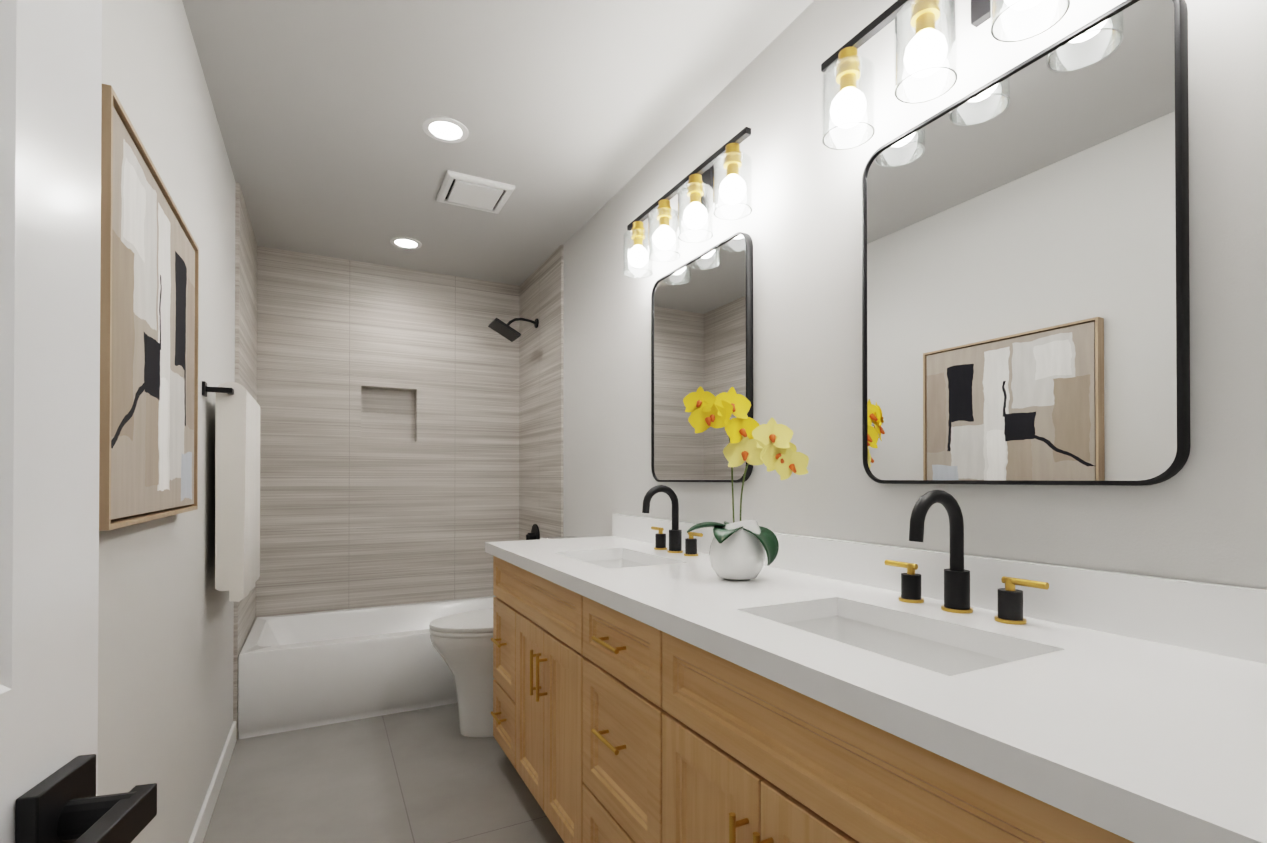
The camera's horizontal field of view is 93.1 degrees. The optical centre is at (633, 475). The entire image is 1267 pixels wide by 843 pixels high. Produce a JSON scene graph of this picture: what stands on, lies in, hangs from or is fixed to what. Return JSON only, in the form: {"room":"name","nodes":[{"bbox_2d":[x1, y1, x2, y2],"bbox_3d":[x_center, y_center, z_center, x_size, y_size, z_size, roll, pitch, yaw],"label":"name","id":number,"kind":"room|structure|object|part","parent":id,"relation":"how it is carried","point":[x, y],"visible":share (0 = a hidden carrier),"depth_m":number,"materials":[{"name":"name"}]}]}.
{"room":"bathroom","nodes":[
{"label":"bathroom","id":0,"kind":"room"},
{"bbox_2d":[97,0,235,842],"bbox_3d":[-1.222,-0.070,1.482,0.120,2.440,4.370,0,0,-27],"label":"wall","id":1,"kind":"structure","parent":0,"point":[165,655],"depth_m":1.57,"materials":[{"name":"white paint"}]},
{"bbox_2d":[0,0,156,842],"bbox_3d":[-0.320,0.114,0.133,0.230,2.030,0.703,0,0,-27],"label":"door","id":2,"kind":"structure","parent":1,"relation":"in","point":[50,143],"depth_m":0.41,"materials":[{"name":"white paint"}]},
{"bbox_3d":[-0.356,0.239,0.379,0.066,0.064,0.165,0,0,-27],"label":"handle","id":3,"kind":"part","parent":2,"relation":"part of","materials":[{"name":"black metal"}]},
{"bbox_2d":[99,84,198,530],"bbox_3d":[-1.014,-0.262,1.265,0.044,0.700,0.750,0,0,-27],"label":"picture frame","id":4,"kind":"object","parent":1,"relation":"attached to","point":[149,337],"visible":0.73,"depth_m":1.13,"materials":[{"name":"beige paper"}]},
{"bbox_2d":[188,721,236,842],"bbox_3d":[-0.974,1.103,1.141,0.013,0.090,3.309,0,0,-27],"label":"baseboard","id":5,"kind":"structure","parent":1,"relation":"attached to","point":[203,818],"depth_m":2.08,"materials":[{"name":"white paint"}]},
{"bbox_2d":[202,381,259,601],"bbox_3d":[-1.468,0.057,2.221,0.122,0.733,0.654,0,0,-27],"label":"towel","id":6,"kind":"object","parent":1,"relation":"attached to","point":[237,502],"visible":1,"depth_m":2.00,"materials":[{"name":"white fabric"}]},
{"bbox_2d":[233,182,256,740],"bbox_3d":[-1.918,-0.060,2.974,0.015,2.440,0.800,0,0,-27],"label":"wall tile","id":7,"kind":"structure","parent":1,"relation":"attached to","point":[245,339],"depth_m":2.81,"materials":[{"name":"ceramic tile"}]},
{"bbox_2d":[203,703,563,842],"bbox_3d":[-0.492,1.202,1.852,1.764,0.100,4.370,0,0,-27],"label":"floor","id":8,"kind":"structure","parent":0,"point":[430,775],"depth_m":2.21,"materials":[{"name":"tile"}]},
{"bbox_2d":[238,596,495,738],"bbox_3d":[-1.247,0.975,3.315,1.492,0.375,0.796,0,0,-27],"label":"bathtub","id":9,"kind":"object","parent":8,"relation":"on","point":[303,670],"visible":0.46,"depth_m":2.87,"materials":[{"name":"white ceramic"}]},
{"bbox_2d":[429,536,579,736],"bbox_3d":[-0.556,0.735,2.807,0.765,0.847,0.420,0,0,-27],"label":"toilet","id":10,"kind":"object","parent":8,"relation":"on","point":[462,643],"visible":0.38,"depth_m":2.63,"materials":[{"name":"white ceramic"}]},
{"bbox_3d":[-0.589,0.671,2.791,0.692,0.054,0.392,0,0,-27],"label":"seat","id":11,"kind":"part","parent":10,"relation":"part of","materials":[{"name":"white plastic"}]},
{"bbox_3d":[-0.305,0.506,2.939,0.199,0.386,0.420,0,0,-27],"label":"tank","id":12,"kind":"part","parent":10,"relation":"part of","materials":[{"name":"white ceramic"}]},
{"bbox_2d":[485,485,1266,842],"bbox_3d":[0.194,0.590,1.530,0.600,1.121,2.340,0,0,-27],"label":"bathroom vanity","id":13,"kind":"object","parent":8,"relation":"on","point":[657,681],"visible":1,"depth_m":0.97,"materials":[{"name":"brown wood"}]},
{"bbox_2d":[584,559,648,568],"bbox_3d":[-0.057,0.379,1.970,0.340,0.140,0.520,0,0,-27],"label":"sink","id":14,"kind":"object","parent":13,"relation":"in","point":[605,563],"depth_m":2.20,"materials":[{"name":"white ceramic"}]},
{"bbox_2d":[642,485,696,553],"bbox_3d":[0.098,0.148,2.075,0.152,0.229,0.243,0,0,-27],"label":"faucet","id":15,"kind":"object","parent":13,"relation":"on","point":[675,534],"depth_m":2.08,"materials":[{"name":"black metal"}]},
{"bbox_2d":[651,526,702,555],"bbox_3d":[0.146,0.229,2.099,0.055,0.079,0.328,0,0,-27],"label":"handle","id":16,"kind":"object","parent":13,"relation":"on","point":[675,534],"depth_m":2.08,"materials":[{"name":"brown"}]},
{"bbox_2d":[683,386,808,579],"bbox_3d":[0.274,0.020,1.539,0.277,0.490,0.200,0,0,-27],"label":"orchid pot","id":17,"kind":"object","parent":13,"relation":"on","point":[738,549],"visible":1,"depth_m":1.50,"materials":[{"name":"white ceramic"}]},
{"bbox_2d":[781,615,1010,675],"bbox_3d":[0.426,0.372,1.038,0.340,0.140,0.520,0,0,-27],"label":"sink","id":18,"kind":"object","parent":13,"relation":"in","point":[937,653],"depth_m":1.15,"materials":[{"name":"white ceramic"}]},
{"bbox_2d":[901,490,1022,620],"bbox_3d":[0.581,0.142,1.142,0.152,0.229,0.243,0,0,-27],"label":"faucet","id":19,"kind":"object","parent":13,"relation":"on","point":[956,606],"depth_m":1.15,"materials":[{"name":"black metal"}]},
{"bbox_2d":[884,560,1048,624],"bbox_3d":[0.629,0.223,1.166,0.055,0.079,0.328,0,0,-27],"label":"handle","id":20,"kind":"object","parent":13,"relation":"on","point":[956,579],"depth_m":1.15,"materials":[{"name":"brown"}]},
{"bbox_2d":[256,246,518,618],"bbox_3d":[-1.464,-0.055,3.739,1.524,2.440,0.140,0,0,-27],"label":"wall","id":21,"kind":"structure","parent":0,"point":[388,399],"depth_m":3.63,"materials":[{"name":"tile"}]},
{"bbox_2d":[182,0,813,285],"bbox_3d":[-0.492,-1.337,1.869,1.764,0.100,4.370,0,0,-27],"label":"ceiling","id":22,"kind":"structure","parent":0,"point":[573,116],"depth_m":2.08,"materials":[{"name":"grey paint"}]},
{"bbox_2d":[390,237,421,248],"bbox_3d":[-1.250,-1.275,3.295,0.164,0.006,0.164,0,0,-27],"label":"recessed light","id":23,"kind":"object","parent":22,"relation":"in","point":[405,242],"visible":1,"depth_m":3.29,"materials":[{"name":"white plastic"}]},
{"bbox_2d":[422,116,468,142],"bbox_3d":[-0.698,-1.282,2.229,0.164,0.006,0.164,0,0,-27],"label":"recessed light","id":24,"kind":"object","parent":22,"relation":"in","point":[445,129],"visible":1,"depth_m":2.22,"materials":[{"name":"white plastic"}]},
{"bbox_2d":[436,170,514,213],"bbox_3d":[-0.718,-1.272,2.714,0.290,0.020,0.290,0,0,-27],"label":"fan","id":25,"kind":"object","parent":22,"relation":"attached to","point":[472,192],"visible":0.98,"depth_m":2.68,"materials":[{"name":"white plastic"}]},
{"bbox_2d":[563,0,1266,589],"bbox_3d":[0.238,-0.065,2.238,0.120,2.440,4.370,0,0,-27],"label":"wall","id":26,"kind":"structure","parent":0,"point":[1201,516],"depth_m":1.50,"materials":[{"name":"white paint"}]},
{"bbox_2d":[519,244,563,539],"bbox_3d":[-0.577,-0.055,3.669,0.012,2.440,0.800,0,0,-27],"label":"wall tile","id":27,"kind":"structure","parent":26,"relation":"attached to","point":[541,293],"depth_m":3.60,"materials":[{"name":"tile"}]},
{"bbox_2d":[488,318,538,341],"bbox_3d":[-0.718,-0.893,3.624,0.283,0.141,0.170,0,0,-27],"label":"shower","id":28,"kind":"object","parent":27,"relation":"attached to","point":[505,330],"visible":1,"depth_m":3.60,"materials":[{"name":"black metal"}]},
{"bbox_2d":[526,524,539,539],"bbox_3d":[-0.629,0.380,3.684,0.062,0.160,0.150,0,0,-27],"label":"valve","id":29,"kind":"object","parent":27,"relation":"attached to","point":[534,534],"visible":0.65,"depth_m":3.67,"materials":[{"name":"black metal"}]},
{"bbox_2d":[623,127,751,278],"bbox_3d":[0.176,-0.917,2.054,0.161,0.277,0.750,0,0,-27],"label":"sconce","id":30,"kind":"object","parent":26,"relation":"attached to","point":[698,186],"visible":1,"depth_m":1.94,"materials":[{"name":"black"}]},
{"bbox_2d":[651,232,752,482],"bbox_3d":[0.219,-0.371,2.118,0.022,0.790,0.610,0,0,-27],"label":"mirror","id":31,"kind":"object","parent":26,"relation":"attached to","point":[702,320],"visible":0.96,"depth_m":2.08,"materials":[{"name":"black mirror"}]},
{"bbox_2d":[821,0,1069,149],"bbox_3d":[0.655,-0.924,1.131,0.161,0.277,0.750,0,0,-27],"label":"sconce","id":32,"kind":"object","parent":26,"relation":"attached to","point":[926,51],"visible":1,"depth_m":1.22,"materials":[{"name":"black"}]},
{"bbox_2d":[862,0,1189,485],"bbox_3d":[0.702,-0.377,1.186,0.022,0.790,0.610,0,0,-27],"label":"mirror","id":33,"kind":"object","parent":26,"relation":"attached to","point":[1025,280],"visible":0.96,"depth_m":1.09,"materials":[{"name":"black mirror"}]}
]}

